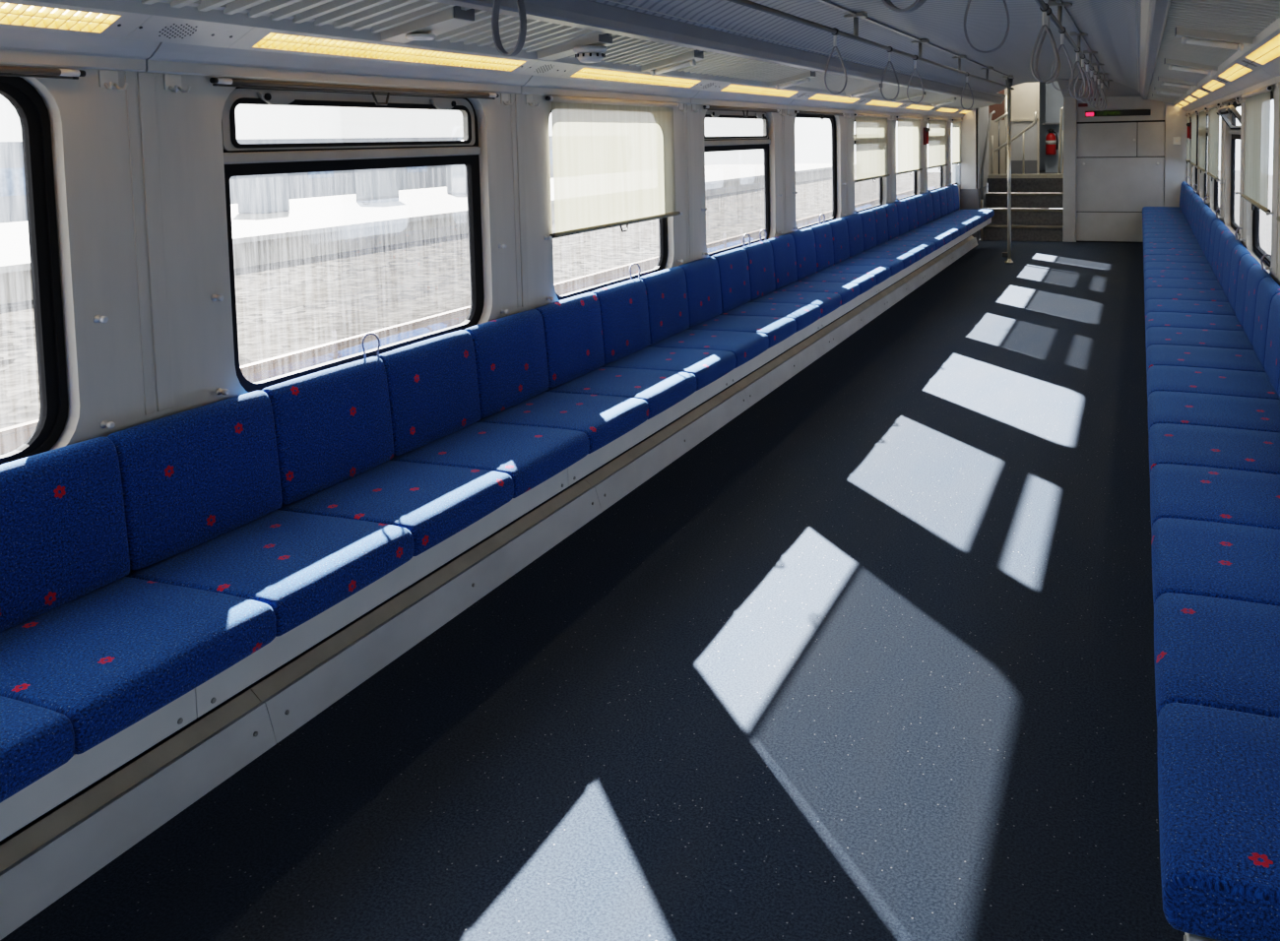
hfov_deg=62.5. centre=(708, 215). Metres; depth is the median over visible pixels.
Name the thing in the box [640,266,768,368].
chair
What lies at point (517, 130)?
trim
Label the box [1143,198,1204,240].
chair
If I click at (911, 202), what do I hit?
chair
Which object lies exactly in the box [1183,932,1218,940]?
plinth
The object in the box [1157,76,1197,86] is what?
ceiling box
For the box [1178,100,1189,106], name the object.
lamp
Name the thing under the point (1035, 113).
stair handrail
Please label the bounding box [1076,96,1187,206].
wall
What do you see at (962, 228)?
seat cushion
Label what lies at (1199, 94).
lamp
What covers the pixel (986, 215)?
seat cushion
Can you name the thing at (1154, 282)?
seat cushion
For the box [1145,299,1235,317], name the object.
seat cushion
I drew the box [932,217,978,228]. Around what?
seat cushion
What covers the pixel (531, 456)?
seat cushion
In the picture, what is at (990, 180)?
floor
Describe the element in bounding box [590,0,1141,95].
ceiling
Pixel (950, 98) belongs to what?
ceiling box
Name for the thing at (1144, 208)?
seat cushion
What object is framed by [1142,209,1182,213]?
seat cushion
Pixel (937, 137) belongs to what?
roller blind
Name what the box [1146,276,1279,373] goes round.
chair
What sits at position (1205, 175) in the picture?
window
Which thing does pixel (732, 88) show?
lamp
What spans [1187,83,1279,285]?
wall
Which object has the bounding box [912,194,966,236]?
chair
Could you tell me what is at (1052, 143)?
fire extinguisher
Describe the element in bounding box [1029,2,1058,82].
strap
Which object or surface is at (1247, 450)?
chair
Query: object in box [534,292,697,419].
chair
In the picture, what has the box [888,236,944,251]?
seat cushion
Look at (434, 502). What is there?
seat cushion
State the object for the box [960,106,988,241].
wall partition
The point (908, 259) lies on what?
seat cushion
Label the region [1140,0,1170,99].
beam
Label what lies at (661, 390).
seat cushion
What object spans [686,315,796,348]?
seat cushion
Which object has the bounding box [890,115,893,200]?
trim
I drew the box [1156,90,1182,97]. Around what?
lamp
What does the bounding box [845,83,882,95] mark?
ceiling box
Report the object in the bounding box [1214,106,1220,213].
window
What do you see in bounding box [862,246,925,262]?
seat cushion
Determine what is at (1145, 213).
seat cushion
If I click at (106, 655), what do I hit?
seat cushion
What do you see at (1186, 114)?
roller blind
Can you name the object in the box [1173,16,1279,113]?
cove
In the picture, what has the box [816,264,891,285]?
seat cushion
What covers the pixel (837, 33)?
strap
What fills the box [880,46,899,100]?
strap
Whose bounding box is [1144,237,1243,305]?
chair
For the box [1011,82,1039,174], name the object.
door
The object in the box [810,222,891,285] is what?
chair
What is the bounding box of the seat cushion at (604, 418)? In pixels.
[476,391,648,453]
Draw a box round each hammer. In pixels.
[923,128,930,144]
[1186,122,1191,138]
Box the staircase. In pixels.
[982,174,1063,241]
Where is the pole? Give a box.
[1002,78,1013,262]
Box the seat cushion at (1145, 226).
[1142,225,1191,233]
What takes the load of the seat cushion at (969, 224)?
on the chair at (928, 197)
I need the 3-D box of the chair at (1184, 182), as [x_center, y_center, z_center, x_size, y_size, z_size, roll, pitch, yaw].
[5.620,-0.205,12.959,0.513,0.411,0.458,1,4,22]
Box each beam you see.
[427,0,1004,104]
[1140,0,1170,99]
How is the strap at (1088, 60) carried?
hanging from the rail at (1060, 5)
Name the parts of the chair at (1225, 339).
backrest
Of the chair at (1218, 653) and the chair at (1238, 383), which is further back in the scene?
the chair at (1238, 383)
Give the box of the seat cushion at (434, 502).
[277,460,513,556]
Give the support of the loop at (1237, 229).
attached to the wall at (1227, 143)
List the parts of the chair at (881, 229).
backrest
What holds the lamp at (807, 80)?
attached to the ceiling box at (809, 74)
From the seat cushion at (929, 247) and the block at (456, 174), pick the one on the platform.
the block at (456, 174)
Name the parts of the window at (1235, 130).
vent sash, frame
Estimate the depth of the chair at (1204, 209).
8.66 m
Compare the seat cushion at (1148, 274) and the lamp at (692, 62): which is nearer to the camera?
the lamp at (692, 62)
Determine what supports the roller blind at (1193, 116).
attached to the wall at (1227, 143)
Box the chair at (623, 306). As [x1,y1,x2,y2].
[591,278,736,390]
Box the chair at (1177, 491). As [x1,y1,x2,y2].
[1150,463,1279,531]
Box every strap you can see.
[491,0,526,56]
[824,27,847,94]
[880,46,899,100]
[881,0,926,12]
[906,55,924,103]
[960,71,973,109]
[963,0,1010,53]
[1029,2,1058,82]
[1034,7,1060,83]
[1050,26,1074,90]
[1068,47,1086,98]
[1074,54,1090,101]
[1079,60,1094,103]
[1085,66,1097,105]
[1088,70,1101,107]
[1091,74,1104,109]
[1096,79,1106,111]
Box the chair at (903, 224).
[894,199,952,245]
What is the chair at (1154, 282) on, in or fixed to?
on the floor at (870, 658)
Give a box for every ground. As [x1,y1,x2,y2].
[0,189,913,453]
[1217,170,1272,255]
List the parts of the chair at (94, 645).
backrest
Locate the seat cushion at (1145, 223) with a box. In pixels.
[1142,221,1189,228]
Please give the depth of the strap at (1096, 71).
8.58 m
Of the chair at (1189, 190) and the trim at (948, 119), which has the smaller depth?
the chair at (1189, 190)
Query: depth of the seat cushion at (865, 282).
7.16 m
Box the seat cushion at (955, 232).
[907,228,959,241]
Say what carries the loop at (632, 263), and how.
attached to the wall at (89, 122)
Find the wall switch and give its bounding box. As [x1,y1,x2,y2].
[1172,136,1180,144]
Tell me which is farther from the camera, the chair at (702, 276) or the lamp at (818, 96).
the lamp at (818, 96)
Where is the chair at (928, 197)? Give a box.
[920,192,972,232]
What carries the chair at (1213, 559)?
on the floor at (870, 658)
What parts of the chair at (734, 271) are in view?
backrest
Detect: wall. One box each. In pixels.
[0,64,959,450]
[0,172,1043,455]
[952,163,959,185]
[1039,81,1063,172]
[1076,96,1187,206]
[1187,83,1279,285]
[1268,99,1274,175]
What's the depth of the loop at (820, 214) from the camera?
7.84 m
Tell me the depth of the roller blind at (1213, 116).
8.26 m
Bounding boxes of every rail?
[726,0,1014,89]
[1034,0,1112,90]
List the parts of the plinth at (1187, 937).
fascia panel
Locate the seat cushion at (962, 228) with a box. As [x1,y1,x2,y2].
[916,224,966,236]
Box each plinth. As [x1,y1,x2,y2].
[0,217,991,940]
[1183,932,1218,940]
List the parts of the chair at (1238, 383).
backrest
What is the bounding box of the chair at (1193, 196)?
[1142,193,1199,233]
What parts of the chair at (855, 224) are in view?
backrest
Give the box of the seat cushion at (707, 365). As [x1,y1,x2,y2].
[601,346,736,390]
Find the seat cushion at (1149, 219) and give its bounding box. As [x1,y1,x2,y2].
[1142,217,1187,224]
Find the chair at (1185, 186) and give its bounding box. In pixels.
[1142,185,1190,216]
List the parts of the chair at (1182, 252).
backrest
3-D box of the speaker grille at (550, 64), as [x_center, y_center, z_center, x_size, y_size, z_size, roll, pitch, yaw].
[-0.624,-0.555,3.985,0.061,0.031,0.318,1,5,22]
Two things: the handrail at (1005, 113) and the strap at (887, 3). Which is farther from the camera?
the handrail at (1005, 113)
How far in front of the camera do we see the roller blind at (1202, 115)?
9.76 m
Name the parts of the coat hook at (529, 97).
mounting plate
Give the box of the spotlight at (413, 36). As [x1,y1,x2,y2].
[404,33,436,40]
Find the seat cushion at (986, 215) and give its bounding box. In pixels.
[948,211,989,221]
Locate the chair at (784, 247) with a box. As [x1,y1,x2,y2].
[767,233,860,306]
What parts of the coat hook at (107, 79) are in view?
mounting plate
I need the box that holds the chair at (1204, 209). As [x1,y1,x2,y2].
[1143,205,1212,252]
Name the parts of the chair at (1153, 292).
backrest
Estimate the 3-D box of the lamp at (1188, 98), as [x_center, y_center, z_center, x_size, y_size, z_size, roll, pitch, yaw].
[4.537,-1.100,9.891,0.079,0.054,1.220,1,5,22]
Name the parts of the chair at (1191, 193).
backrest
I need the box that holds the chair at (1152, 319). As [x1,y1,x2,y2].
[1145,254,1261,335]
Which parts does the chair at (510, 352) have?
backrest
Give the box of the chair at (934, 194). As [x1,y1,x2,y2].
[929,190,978,228]
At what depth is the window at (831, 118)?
8.37 m
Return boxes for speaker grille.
[117,23,232,38]
[521,64,566,72]
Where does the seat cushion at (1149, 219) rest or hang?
on the chair at (1189, 190)
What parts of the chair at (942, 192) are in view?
backrest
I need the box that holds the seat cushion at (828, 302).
[749,291,841,319]
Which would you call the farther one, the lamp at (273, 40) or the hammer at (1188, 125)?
the hammer at (1188, 125)
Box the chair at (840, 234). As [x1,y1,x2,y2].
[827,217,903,276]
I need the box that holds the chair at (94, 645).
[0,437,276,755]
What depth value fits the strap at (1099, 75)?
9.23 m
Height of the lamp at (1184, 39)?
0.069 m
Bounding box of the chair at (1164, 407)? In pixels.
[1147,377,1279,434]
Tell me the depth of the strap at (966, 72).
8.38 m
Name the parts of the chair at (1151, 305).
backrest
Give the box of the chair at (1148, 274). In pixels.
[1144,224,1229,281]
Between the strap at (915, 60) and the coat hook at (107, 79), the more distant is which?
the strap at (915, 60)
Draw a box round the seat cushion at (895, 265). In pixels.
[833,258,903,276]
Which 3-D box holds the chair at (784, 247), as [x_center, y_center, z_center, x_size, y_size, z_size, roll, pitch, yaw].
[0.673,0.345,6.791,0.513,0.410,0.458,1,4,22]
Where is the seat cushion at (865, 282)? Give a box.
[796,272,876,295]
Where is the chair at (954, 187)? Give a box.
[950,184,994,218]
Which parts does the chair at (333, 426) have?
backrest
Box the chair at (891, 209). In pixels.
[882,202,944,251]
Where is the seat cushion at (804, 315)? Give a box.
[720,302,821,332]
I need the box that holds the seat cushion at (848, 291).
[773,281,860,306]
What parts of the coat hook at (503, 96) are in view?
mounting plate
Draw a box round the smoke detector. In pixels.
[573,45,607,63]
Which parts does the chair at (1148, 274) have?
backrest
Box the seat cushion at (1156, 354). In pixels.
[1146,344,1265,373]
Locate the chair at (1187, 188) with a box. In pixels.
[1142,187,1192,220]
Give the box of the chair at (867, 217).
[857,209,925,262]
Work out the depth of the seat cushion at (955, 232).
10.56 m
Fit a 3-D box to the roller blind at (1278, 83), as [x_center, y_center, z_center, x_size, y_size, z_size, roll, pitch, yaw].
[2.124,-0.202,3.773,0.029,0.604,1.288,1,5,22]
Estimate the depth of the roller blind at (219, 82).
3.13 m
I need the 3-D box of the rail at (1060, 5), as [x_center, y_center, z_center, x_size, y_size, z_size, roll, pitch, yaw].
[2.031,-0.990,5.834,0.100,0.126,13.650,1,5,22]
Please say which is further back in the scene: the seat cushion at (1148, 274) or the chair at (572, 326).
the seat cushion at (1148, 274)
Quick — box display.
[1085,109,1151,117]
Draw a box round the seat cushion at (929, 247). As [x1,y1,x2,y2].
[876,241,935,255]
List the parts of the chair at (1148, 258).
backrest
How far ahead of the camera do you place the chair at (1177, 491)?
2.78 m
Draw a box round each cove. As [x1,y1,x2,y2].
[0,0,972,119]
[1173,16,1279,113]
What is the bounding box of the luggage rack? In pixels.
[118,0,1006,108]
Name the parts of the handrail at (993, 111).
post, post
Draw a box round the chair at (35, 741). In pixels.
[0,696,74,803]
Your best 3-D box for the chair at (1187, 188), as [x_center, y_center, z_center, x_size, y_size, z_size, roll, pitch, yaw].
[5.097,-0.102,11.684,0.513,0.410,0.458,0,4,22]
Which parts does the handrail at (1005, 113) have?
post, post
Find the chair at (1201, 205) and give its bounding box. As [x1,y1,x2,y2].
[1143,202,1208,245]
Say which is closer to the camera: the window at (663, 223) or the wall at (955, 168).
the window at (663, 223)
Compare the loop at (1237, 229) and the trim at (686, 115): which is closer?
the trim at (686, 115)
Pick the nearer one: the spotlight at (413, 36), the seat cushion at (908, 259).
the spotlight at (413, 36)
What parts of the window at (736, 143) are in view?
vent sash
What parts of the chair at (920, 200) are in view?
backrest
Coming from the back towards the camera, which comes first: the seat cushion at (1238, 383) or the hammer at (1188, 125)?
the hammer at (1188, 125)
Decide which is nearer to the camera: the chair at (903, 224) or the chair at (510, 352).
the chair at (510, 352)
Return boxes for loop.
[361,331,380,358]
[629,262,640,279]
[742,233,750,246]
[759,229,767,241]
[819,213,825,224]
[1234,227,1242,244]
[1260,254,1271,269]
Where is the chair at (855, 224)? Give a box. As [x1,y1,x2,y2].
[843,213,915,269]
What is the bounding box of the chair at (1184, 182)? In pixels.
[1142,181,1187,210]
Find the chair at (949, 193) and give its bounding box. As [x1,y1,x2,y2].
[944,186,989,221]
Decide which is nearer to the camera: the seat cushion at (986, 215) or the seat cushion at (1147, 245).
the seat cushion at (1147, 245)
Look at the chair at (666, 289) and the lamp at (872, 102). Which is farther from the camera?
the lamp at (872, 102)
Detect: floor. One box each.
[0,240,1185,940]
[987,170,1063,183]
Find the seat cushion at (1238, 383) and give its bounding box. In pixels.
[1147,365,1279,401]
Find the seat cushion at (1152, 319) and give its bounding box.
[1145,312,1243,335]
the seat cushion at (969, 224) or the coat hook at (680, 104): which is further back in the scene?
the seat cushion at (969, 224)
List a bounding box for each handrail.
[980,110,995,240]
[993,112,1036,174]
[994,95,1007,174]
[1057,106,1063,173]
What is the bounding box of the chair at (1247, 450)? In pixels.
[1148,423,1279,474]
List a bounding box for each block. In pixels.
[236,173,289,213]
[354,167,398,202]
[446,164,466,193]
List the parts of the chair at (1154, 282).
backrest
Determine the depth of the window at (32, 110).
2.33 m
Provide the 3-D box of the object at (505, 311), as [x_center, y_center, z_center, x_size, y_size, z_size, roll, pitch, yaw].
[-0.765,0.361,3.936,0.029,0.018,0.018,1,5,22]
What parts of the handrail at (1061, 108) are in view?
post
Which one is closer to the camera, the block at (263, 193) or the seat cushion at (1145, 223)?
the seat cushion at (1145, 223)
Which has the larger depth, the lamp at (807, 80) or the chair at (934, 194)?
the chair at (934, 194)
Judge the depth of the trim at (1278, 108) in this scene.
4.53 m
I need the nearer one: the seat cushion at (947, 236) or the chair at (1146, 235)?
the chair at (1146, 235)
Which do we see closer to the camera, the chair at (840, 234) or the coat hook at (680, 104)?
the coat hook at (680, 104)
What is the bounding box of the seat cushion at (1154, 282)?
[1144,277,1222,292]
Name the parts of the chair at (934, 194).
backrest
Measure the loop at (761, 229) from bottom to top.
0.110 m
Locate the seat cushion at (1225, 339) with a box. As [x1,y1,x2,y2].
[1145,326,1253,350]
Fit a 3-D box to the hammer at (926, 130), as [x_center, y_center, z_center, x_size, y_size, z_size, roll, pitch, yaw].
[2.407,-0.873,11.612,0.063,0.190,0.100,1,5,22]
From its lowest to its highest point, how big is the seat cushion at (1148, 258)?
0.092 m
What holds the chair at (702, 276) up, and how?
on the floor at (870, 658)
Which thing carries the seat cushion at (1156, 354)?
on the chair at (1156, 354)
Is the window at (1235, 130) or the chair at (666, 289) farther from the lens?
the window at (1235, 130)
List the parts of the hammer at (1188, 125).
mount plate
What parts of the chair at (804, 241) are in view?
backrest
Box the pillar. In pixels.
[1062,97,1076,242]
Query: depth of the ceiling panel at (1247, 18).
3.66 m
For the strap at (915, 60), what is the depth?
6.45 m
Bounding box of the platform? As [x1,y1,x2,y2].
[0,163,856,305]
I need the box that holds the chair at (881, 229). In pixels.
[870,205,935,255]
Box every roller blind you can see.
[0,65,85,79]
[209,77,499,105]
[545,95,680,238]
[703,105,780,117]
[794,110,844,119]
[854,113,890,182]
[896,116,923,175]
[927,117,948,169]
[951,119,961,165]
[1185,113,1190,163]
[1189,110,1197,167]
[1197,107,1207,173]
[1206,103,1219,181]
[1220,97,1239,106]
[1241,85,1272,212]
[1276,81,1279,222]
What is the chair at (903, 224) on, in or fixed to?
on the floor at (870, 658)
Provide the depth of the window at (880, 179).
9.89 m
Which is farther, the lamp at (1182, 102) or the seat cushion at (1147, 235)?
the lamp at (1182, 102)
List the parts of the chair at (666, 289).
backrest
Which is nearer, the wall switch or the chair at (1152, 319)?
the chair at (1152, 319)
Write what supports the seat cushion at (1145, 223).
on the chair at (1191, 193)
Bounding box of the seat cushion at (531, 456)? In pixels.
[389,422,589,498]
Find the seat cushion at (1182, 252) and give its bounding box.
[1143,249,1205,258]
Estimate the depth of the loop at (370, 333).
3.23 m
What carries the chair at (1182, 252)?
on the floor at (870, 658)
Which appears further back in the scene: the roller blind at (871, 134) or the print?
the print
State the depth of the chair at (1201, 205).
9.08 m
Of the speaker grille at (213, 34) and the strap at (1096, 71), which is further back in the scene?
the strap at (1096, 71)
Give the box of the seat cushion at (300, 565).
[125,510,414,637]
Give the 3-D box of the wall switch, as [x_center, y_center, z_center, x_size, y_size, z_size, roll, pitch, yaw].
[5.832,-0.925,13.095,0.090,0.100,0.025,1,5,22]
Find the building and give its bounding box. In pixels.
[0,135,553,223]
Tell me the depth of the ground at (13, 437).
11.38 m
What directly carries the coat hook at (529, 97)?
attached to the wall at (89, 122)
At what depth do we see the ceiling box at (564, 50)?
3.78 m
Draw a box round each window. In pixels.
[0,72,68,464]
[221,84,484,392]
[549,110,667,300]
[704,108,770,256]
[795,113,836,230]
[854,118,883,213]
[896,171,916,200]
[927,121,942,191]
[1195,113,1198,190]
[1204,110,1208,199]
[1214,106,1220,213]
[1216,101,1241,233]
[1252,91,1273,266]
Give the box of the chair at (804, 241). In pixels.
[789,227,876,295]
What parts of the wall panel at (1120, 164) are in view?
door, door, door, door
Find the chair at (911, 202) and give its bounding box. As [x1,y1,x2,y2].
[903,196,959,241]
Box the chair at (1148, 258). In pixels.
[1143,213,1219,267]
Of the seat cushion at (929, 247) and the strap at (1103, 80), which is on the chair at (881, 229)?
the seat cushion at (929, 247)
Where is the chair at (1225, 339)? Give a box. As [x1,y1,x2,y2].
[1145,263,1272,350]
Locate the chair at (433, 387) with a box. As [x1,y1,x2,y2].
[379,329,589,498]
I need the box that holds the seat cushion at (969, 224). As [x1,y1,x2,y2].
[925,221,972,232]
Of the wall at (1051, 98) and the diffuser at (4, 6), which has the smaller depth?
the diffuser at (4, 6)
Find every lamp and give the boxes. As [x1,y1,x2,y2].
[0,1,121,33]
[252,32,526,71]
[571,67,701,87]
[650,59,696,75]
[721,83,797,97]
[775,77,810,89]
[807,93,859,103]
[850,88,878,98]
[865,100,902,107]
[905,104,933,110]
[932,100,953,107]
[935,107,959,112]
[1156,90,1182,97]
[1160,81,1193,89]
[1168,64,1212,75]
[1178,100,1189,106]
[1180,36,1243,51]
[1184,95,1196,102]
[1191,89,1208,97]
[1202,79,1224,91]
[1218,63,1252,81]
[1245,33,1279,64]
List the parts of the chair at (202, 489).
backrest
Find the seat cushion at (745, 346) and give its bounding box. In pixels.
[648,329,768,368]
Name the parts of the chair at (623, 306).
backrest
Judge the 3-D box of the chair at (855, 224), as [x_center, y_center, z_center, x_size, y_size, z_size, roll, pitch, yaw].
[1.371,0.207,8.491,0.513,0.410,0.458,1,5,22]
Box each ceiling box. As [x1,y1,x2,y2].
[380,5,474,43]
[537,33,612,61]
[640,49,703,71]
[768,70,815,86]
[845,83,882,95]
[895,91,925,101]
[929,97,956,105]
[1152,93,1178,100]
[1154,86,1186,94]
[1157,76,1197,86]
[1163,58,1217,71]
[1174,26,1252,46]
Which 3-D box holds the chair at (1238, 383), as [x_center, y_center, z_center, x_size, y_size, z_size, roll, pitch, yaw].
[1.962,0.520,4.034,0.513,0.410,0.458,1,5,22]
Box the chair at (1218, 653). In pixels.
[1153,592,1279,726]
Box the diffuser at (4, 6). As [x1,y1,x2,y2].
[0,2,102,24]
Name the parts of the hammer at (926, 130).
mount plate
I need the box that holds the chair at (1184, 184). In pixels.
[1142,183,1188,213]
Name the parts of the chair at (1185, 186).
backrest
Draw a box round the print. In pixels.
[1095,110,1150,115]
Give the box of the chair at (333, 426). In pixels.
[261,356,513,556]
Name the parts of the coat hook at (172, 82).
mounting plate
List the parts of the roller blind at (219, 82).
pull handle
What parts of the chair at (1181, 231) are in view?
backrest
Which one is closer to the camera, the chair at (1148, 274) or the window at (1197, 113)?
the chair at (1148, 274)
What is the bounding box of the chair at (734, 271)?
[711,248,821,332]
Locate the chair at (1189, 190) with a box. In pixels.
[1142,189,1195,224]
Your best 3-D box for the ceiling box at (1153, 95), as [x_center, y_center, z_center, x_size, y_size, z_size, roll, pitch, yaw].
[4.800,-1.250,11.045,0.256,0.090,0.104,1,5,22]
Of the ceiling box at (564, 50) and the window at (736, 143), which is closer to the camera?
the ceiling box at (564, 50)
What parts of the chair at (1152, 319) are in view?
backrest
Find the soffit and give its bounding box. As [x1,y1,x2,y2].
[1057,79,1141,97]
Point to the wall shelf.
(1056, 123)
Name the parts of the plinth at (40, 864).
fascia panel, kick plate, fascia panel, kick plate, fascia panel, kick plate, fascia panel, kick plate, fascia panel, kick plate, fascia panel, kick plate, fascia panel, kick plate, fascia panel, kick plate, kick plate, fascia panel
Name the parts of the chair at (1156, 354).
backrest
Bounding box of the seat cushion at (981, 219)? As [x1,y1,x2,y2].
[939,214,984,225]
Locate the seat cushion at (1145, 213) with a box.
[1142,211,1183,216]
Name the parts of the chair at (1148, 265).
backrest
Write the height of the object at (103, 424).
0.018 m
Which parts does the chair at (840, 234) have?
backrest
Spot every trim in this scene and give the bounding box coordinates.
[125,70,173,415]
[510,93,528,308]
[683,103,693,259]
[781,109,787,232]
[845,113,849,213]
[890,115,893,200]
[922,117,924,191]
[948,119,949,184]
[1198,125,1199,181]
[1207,126,1209,201]
[1220,105,1223,216]
[1241,98,1245,238]
[1274,87,1279,274]
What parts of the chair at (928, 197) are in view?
backrest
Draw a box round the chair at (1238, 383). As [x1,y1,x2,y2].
[1147,292,1279,401]
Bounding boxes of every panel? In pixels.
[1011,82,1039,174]
[1076,120,1164,243]
[1135,0,1279,103]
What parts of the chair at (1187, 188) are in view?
backrest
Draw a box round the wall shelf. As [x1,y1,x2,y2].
[1041,122,1059,125]
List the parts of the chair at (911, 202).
backrest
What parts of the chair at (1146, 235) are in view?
backrest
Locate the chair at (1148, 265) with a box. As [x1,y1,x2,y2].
[1143,218,1223,271]
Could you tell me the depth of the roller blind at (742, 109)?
6.24 m
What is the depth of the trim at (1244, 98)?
6.03 m
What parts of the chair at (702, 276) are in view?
backrest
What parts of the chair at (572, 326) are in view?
backrest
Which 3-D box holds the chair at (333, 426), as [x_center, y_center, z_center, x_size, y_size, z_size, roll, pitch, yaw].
[-0.895,0.655,2.967,0.513,0.410,0.458,0,4,22]
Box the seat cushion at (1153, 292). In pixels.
[1144,287,1228,305]
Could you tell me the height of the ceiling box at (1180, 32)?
0.090 m
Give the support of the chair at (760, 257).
on the floor at (870, 658)
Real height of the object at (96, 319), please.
0.018 m
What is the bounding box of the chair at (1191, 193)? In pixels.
[1142,191,1197,228]
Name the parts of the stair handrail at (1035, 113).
post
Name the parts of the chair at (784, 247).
backrest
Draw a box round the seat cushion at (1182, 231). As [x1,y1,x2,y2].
[1142,229,1193,237]
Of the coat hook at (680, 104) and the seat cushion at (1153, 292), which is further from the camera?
the seat cushion at (1153, 292)
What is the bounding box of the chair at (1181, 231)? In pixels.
[1142,196,1202,237]
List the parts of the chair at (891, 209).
backrest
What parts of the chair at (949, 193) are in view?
backrest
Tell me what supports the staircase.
on the floor at (870, 658)
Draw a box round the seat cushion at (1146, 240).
[1143,238,1198,245]
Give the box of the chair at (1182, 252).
[1143,209,1215,258]
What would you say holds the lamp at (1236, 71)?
attached to the cove at (1268, 74)
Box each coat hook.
[98,69,127,90]
[163,73,191,92]
[500,93,515,105]
[525,94,540,106]
[678,103,688,112]
[691,104,701,113]
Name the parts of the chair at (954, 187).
backrest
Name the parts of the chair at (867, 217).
backrest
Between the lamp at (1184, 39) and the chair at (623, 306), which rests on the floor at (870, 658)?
the chair at (623, 306)
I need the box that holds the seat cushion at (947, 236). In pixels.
[898,232,952,245]
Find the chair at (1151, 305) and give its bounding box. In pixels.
[1145,245,1251,317]
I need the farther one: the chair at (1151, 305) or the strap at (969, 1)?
the chair at (1151, 305)
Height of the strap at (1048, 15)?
0.297 m
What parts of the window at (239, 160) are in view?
vent sash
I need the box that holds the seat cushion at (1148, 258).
[1143,255,1209,267]
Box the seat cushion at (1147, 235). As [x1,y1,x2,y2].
[1143,233,1196,240]
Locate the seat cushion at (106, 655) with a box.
[0,576,276,755]
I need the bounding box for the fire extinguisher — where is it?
[1045,128,1058,154]
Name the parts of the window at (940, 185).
frame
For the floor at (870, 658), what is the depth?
2.65 m
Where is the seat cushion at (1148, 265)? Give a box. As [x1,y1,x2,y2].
[1143,261,1213,271]
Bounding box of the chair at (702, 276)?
[678,256,796,348]
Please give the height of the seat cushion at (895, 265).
0.092 m
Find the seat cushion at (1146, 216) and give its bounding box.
[1142,214,1185,220]
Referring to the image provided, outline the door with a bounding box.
[988,88,1007,174]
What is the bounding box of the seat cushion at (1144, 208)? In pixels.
[1142,206,1180,210]
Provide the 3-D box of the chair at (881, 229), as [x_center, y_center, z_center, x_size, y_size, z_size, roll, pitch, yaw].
[1.718,0.138,9.341,0.513,0.410,0.458,0,4,22]
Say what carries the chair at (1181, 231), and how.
on the floor at (870, 658)
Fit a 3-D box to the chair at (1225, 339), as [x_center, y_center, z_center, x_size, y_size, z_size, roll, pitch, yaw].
[2.309,0.450,4.884,0.513,0.411,0.458,0,5,22]
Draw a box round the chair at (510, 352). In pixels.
[465,309,648,453]
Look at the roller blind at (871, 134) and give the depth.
9.30 m
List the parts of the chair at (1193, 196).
backrest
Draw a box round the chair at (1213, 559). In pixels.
[1151,517,1279,606]
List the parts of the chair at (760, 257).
backrest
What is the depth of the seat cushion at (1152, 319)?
5.30 m
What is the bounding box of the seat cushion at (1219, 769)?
[1157,703,1279,940]
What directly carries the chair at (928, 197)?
on the floor at (870, 658)
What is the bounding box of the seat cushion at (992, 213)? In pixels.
[953,209,994,218]
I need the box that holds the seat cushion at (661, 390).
[545,367,697,419]
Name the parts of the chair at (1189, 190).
backrest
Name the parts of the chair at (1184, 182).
backrest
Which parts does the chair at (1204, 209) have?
backrest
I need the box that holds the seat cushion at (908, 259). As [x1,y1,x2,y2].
[847,252,915,269]
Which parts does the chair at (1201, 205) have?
backrest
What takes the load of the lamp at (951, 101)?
attached to the ceiling box at (950, 98)
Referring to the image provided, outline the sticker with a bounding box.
[1078,103,1087,107]
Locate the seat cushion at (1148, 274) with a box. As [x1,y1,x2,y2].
[1144,269,1217,281]
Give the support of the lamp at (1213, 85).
attached to the cove at (1268, 74)
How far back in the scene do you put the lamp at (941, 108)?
12.36 m
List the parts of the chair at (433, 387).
backrest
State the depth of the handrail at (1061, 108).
14.34 m
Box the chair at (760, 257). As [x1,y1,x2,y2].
[741,240,841,319]
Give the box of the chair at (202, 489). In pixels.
[106,390,414,637]
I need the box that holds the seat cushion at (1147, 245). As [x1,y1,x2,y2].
[1143,243,1201,252]
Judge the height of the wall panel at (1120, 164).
1.553 m
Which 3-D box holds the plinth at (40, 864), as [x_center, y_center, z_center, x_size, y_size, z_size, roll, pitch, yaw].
[0.703,0.732,6.924,0.489,0.377,14.399,1,5,22]
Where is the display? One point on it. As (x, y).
(1133, 111)
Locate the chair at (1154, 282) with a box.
[1144,230,1235,292]
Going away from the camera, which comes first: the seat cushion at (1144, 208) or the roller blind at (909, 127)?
the roller blind at (909, 127)
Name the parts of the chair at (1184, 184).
backrest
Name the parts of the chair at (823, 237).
backrest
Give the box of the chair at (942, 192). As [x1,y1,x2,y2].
[937,188,984,225]
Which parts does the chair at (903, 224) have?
backrest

